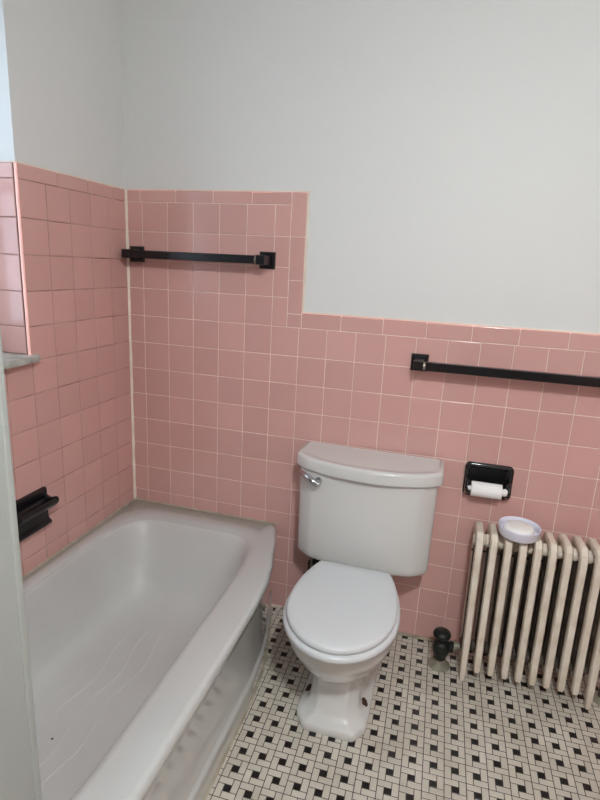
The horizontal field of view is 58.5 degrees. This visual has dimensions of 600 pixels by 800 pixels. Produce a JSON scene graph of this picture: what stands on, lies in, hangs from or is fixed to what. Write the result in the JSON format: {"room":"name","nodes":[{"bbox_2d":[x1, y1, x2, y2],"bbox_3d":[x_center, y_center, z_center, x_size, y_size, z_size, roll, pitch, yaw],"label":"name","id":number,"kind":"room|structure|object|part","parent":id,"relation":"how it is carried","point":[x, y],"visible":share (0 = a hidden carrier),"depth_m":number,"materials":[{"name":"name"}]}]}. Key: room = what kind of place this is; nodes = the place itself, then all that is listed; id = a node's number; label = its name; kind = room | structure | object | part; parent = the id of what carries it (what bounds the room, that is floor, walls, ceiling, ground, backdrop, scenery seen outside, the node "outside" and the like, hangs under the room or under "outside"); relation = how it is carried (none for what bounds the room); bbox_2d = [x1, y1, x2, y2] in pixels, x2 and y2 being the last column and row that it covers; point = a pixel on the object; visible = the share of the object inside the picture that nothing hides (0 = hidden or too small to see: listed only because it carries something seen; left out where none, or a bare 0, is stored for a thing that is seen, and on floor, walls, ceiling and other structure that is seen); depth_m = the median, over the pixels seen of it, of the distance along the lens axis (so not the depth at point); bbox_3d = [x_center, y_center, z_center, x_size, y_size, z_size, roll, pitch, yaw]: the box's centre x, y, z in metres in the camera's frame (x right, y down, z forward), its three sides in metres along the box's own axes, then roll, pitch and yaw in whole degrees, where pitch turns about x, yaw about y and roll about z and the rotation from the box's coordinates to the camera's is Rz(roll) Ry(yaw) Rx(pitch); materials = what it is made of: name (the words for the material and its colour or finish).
{"room":"bathroom","nodes":[
{"label":"bathroom","id":0,"kind":"room"},
{"bbox_2d":[0,330,41,799],"bbox_3d":[-0.711,0.000,0.556,0.876,2.500,0.129,7,15,15],"label":"wall partition","id":1,"kind":"structure","parent":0,"point":[19,761],"depth_m":0.54,"materials":[{"name":"grey paint"}]},
{"bbox_2d":[0,0,134,576],"bbox_3d":[-1.107,-0.159,1.110,0.221,2.500,2.600,7,15,15],"label":"wall","id":2,"kind":"structure","parent":0,"point":[64,290],"depth_m":1.79,"materials":[{"name":"tile"}]},
{"bbox_2d":[3,352,40,368],"bbox_3d":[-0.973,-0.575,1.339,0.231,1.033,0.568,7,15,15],"label":"windowsill","id":3,"kind":"structure","parent":2,"relation":"in","point":[10,360],"depth_m":1.63,"materials":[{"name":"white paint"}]},
{"bbox_2d":[16,486,58,541],"bbox_3d":[-0.860,0.376,1.734,0.060,0.131,0.166,7,15,15],"label":"soap dish","id":4,"kind":"object","parent":2,"relation":"attached to","point":[32,509],"visible":0.73,"depth_m":1.74,"materials":[{"name":"black ceramic"}]},
{"bbox_2d":[17,493,58,526],"bbox_3d":[-0.855,0.358,1.729,0.052,0.056,0.166,7,15,15],"label":"tray","id":5,"kind":"object","parent":4,"relation":"on","point":[36,505],"depth_m":1.73,"materials":[{"name":"black ceramic"}]},
{"bbox_2d":[0,161,124,188],"bbox_3d":[-0.805,-0.756,1.817,0.122,0.004,0.546,7,15,15],"label":"trim","id":6,"kind":"structure","parent":2,"relation":"attached to","point":[0,161],"depth_m":1.74,"materials":[{"name":"tile"}]},
{"bbox_2d":[22,498,277,577],"bbox_3d":[-0.618,0.642,1.570,0.669,0.009,1.531,7,15,15],"label":"trim","id":7,"kind":"structure","parent":2,"relation":"attached to","point":[126,504],"depth_m":2.22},
{"bbox_2d":[119,0,599,642],"bbox_3d":[0.422,-0.293,1.941,2.670,2.500,0.151,7,15,15],"label":"wall","id":8,"kind":"structure","parent":0,"point":[446,153],"depth_m":1.87,"materials":[{"name":"tile"}]},
{"bbox_2d":[124,189,136,498],"bbox_3d":[-0.697,-0.185,2.208,0.011,1.282,0.011,7,15,15],"label":"trim","id":9,"kind":"structure","parent":8,"relation":"attached to","point":[126,200],"depth_m":2.20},
{"bbox_2d":[121,246,275,268],"bbox_3d":[-0.390,-0.533,1.994,0.600,0.060,0.088,7,15,15],"label":"towel bar","id":10,"kind":"object","parent":8,"relation":"attached to","point":[265,260],"visible":1,"depth_m":1.96,"materials":[{"name":"black metal"}]},
{"bbox_3d":[-0.650,-0.562,2.058,0.034,0.034,0.079,7,15,15],"label":"post","id":11,"kind":"part","parent":10,"relation":"part of","materials":[{"name":"black metal"}]},
{"bbox_3d":[-0.638,-0.571,2.098,0.060,0.060,0.012,7,15,15],"label":"wall plate","id":12,"kind":"part","parent":10,"relation":"part of","materials":[{"name":"black metal"}]},
{"bbox_3d":[-0.132,-0.502,1.921,0.034,0.034,0.079,7,15,15],"label":"post","id":13,"kind":"part","parent":10,"relation":"part of","materials":[{"name":"black metal"}]},
{"bbox_3d":[-0.120,-0.511,1.962,0.060,0.060,0.012,7,15,15],"label":"wall plate","id":14,"kind":"part","parent":10,"relation":"part of","materials":[{"name":"black metal"}]},
{"bbox_2d":[303,558,318,574],"bbox_3d":[0.048,0.633,2.135,0.056,0.162,0.100,7,15,15],"label":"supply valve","id":15,"kind":"object","parent":8,"relation":"attached to","point":[312,561],"visible":0.31,"depth_m":2.18,"materials":[{"name":"metal"}]},
{"bbox_2d":[126,189,599,334],"bbox_3d":[0.452,-0.477,1.815,2.350,0.424,0.008,7,15,15],"label":"trim","id":16,"kind":"structure","parent":8,"relation":"attached to","point":[308,202],"depth_m":1.91,"materials":[{"name":"pink tile"}]},
{"bbox_2d":[281,606,599,678],"bbox_3d":[0.715,0.975,2.073,1.650,0.007,0.013,7,15,15],"label":"trim","id":17,"kind":"structure","parent":8,"relation":"attached to","point":[398,632],"depth_m":2.14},
{"bbox_2d":[462,461,513,499],"bbox_3d":[0.667,0.296,1.898,0.166,0.128,0.062,7,15,15],"label":"toilet paper holder","id":18,"kind":"object","parent":8,"relation":"attached to","point":[474,471],"visible":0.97,"depth_m":1.91,"materials":[{"name":"black ceramic"}]},
{"bbox_3d":[0.600,0.310,1.922,0.019,0.074,0.050,7,15,15],"label":"arm","id":19,"kind":"part","parent":18,"relation":"part of","materials":[{"name":"black ceramic"}]},
{"bbox_2d":[470,481,502,499],"bbox_3d":[0.656,0.318,1.888,0.102,0.053,0.053,7,15,15],"label":"toilet paper roll","id":20,"kind":"object","parent":18,"relation":"in","point":[479,489],"visible":0.98,"depth_m":1.87,"materials":[{"name":"white paper"}]},
{"bbox_3d":[0.731,0.326,1.888,0.019,0.074,0.050,7,15,15],"label":"arm","id":21,"kind":"part","parent":18,"relation":"part of","materials":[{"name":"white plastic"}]},
{"bbox_2d":[410,353,599,387],"bbox_3d":[0.707,-0.090,1.780,0.674,0.060,0.088,7,15,15],"label":"towel bar","id":22,"kind":"object","parent":8,"relation":"attached to","point":[419,362],"visible":1,"depth_m":1.75,"materials":[{"name":"black metal"}]},
{"bbox_3d":[0.411,-0.123,1.853,0.034,0.034,0.079,7,15,15],"label":"post","id":23,"kind":"part","parent":22,"relation":"part of","materials":[{"name":"black metal"}]},
{"bbox_3d":[0.423,-0.133,1.894,0.060,0.060,0.012,7,15,15],"label":"wall plate","id":24,"kind":"part","parent":22,"relation":"part of","materials":[{"name":"black metal"}]},
{"bbox_2d":[206,605,599,799],"bbox_3d":[0.000,1.251,1.059,2.690,0.100,2.720,7,15,15],"label":"floor","id":25,"kind":"structure","parent":0,"point":[430,734],"depth_m":1.67,"materials":[{"name":"tile"}]},
{"bbox_2d":[23,500,276,799],"bbox_3d":[-0.579,0.834,1.602,0.765,0.380,1.528,7,15,15],"label":"bathtub","id":26,"kind":"object","parent":25,"relation":"on","point":[148,633],"visible":0.87,"depth_m":1.76,"materials":[{"name":"white ceramic"}]},
{"bbox_2d":[203,606,272,799],"bbox_3d":[-0.249,1.058,1.558,0.078,0.007,1.518,6,14,11],"label":"trim","id":27,"kind":"structure","parent":26,"relation":"attached to","point":[259,681],"depth_m":1.71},
{"bbox_2d":[283,441,443,741],"bbox_3d":[0.162,0.633,1.772,0.522,0.763,0.701,7,15,15],"label":"toilet","id":28,"kind":"object","parent":25,"relation":"on","point":[367,516],"visible":1,"depth_m":1.80,"materials":[{"name":"white ceramic"}]},
{"bbox_3d":[0.032,0.275,1.878,0.087,0.047,0.046,8,15,19],"label":"flush lever","id":29,"kind":"part","parent":28,"relation":"part of","materials":[{"name":"silver metal"}]},
{"bbox_3d":[0.130,0.651,1.654,0.354,0.022,0.453,7,15,15],"label":"seat","id":30,"kind":"part","parent":28,"relation":"part of","materials":[{"name":"white plastic"}]},
{"bbox_3d":[0.131,0.628,1.648,0.336,0.022,0.435,7,15,15],"label":"seat lid","id":31,"kind":"part","parent":28,"relation":"part of","materials":[{"name":"white plastic"}]},
{"bbox_3d":[0.237,0.422,1.966,0.492,0.347,0.204,7,15,15],"label":"tank","id":32,"kind":"part","parent":28,"relation":"part of","materials":[{"name":"white ceramic"}]},
{"bbox_3d":[0.243,0.234,1.906,0.522,0.047,0.229,7,15,15],"label":"tank lid","id":33,"kind":"part","parent":28,"relation":"part of","materials":[{"name":"white ceramic"}]},
{"bbox_2d":[428,627,459,672],"bbox_3d":[0.534,0.917,1.978,0.106,0.150,0.080,7,15,15],"label":"radiator valve","id":34,"kind":"object","parent":25,"relation":"on","point":[441,647],"visible":1,"depth_m":1.96,"materials":[{"name":"metal"}]},
{"bbox_3d":[0.522,0.859,1.968,0.066,0.032,0.064,7,15,15],"label":"knob","id":35,"kind":"part","parent":34,"relation":"part of","materials":[{"name":"metal"}]},
{"bbox_2d":[459,521,599,709],"bbox_3d":[0.809,0.736,1.869,0.445,0.578,0.152,6,14,15],"label":"radiator","id":36,"kind":"object","parent":25,"relation":"on","point":[544,612],"visible":0.98,"depth_m":1.81,"materials":[{"name":"beige metal"}]},
{"bbox_3d":[0.824,0.555,1.853,0.441,0.008,0.008,6,14,15],"label":"tie rod","id":37,"kind":"part","parent":36,"relation":"part of","materials":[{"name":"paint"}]},
{"bbox_2d":[498,516,541,543],"bbox_3d":[0.731,0.435,1.789,0.135,0.036,0.135,7,15,15],"label":"dish","id":38,"kind":"object","parent":36,"relation":"on","point":[512,528],"visible":1,"depth_m":1.77,"materials":[{"name":"white ceramic"}]},
{"bbox_2d":[593,670,599,704],"bbox_3d":[1.051,0.992,1.859,0.075,0.113,0.068,7,15,15],"label":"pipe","id":39,"kind":"object","parent":25,"relation":"on","point":[596,698],"visible":0.47,"depth_m":1.86,"materials":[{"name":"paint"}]}
]}

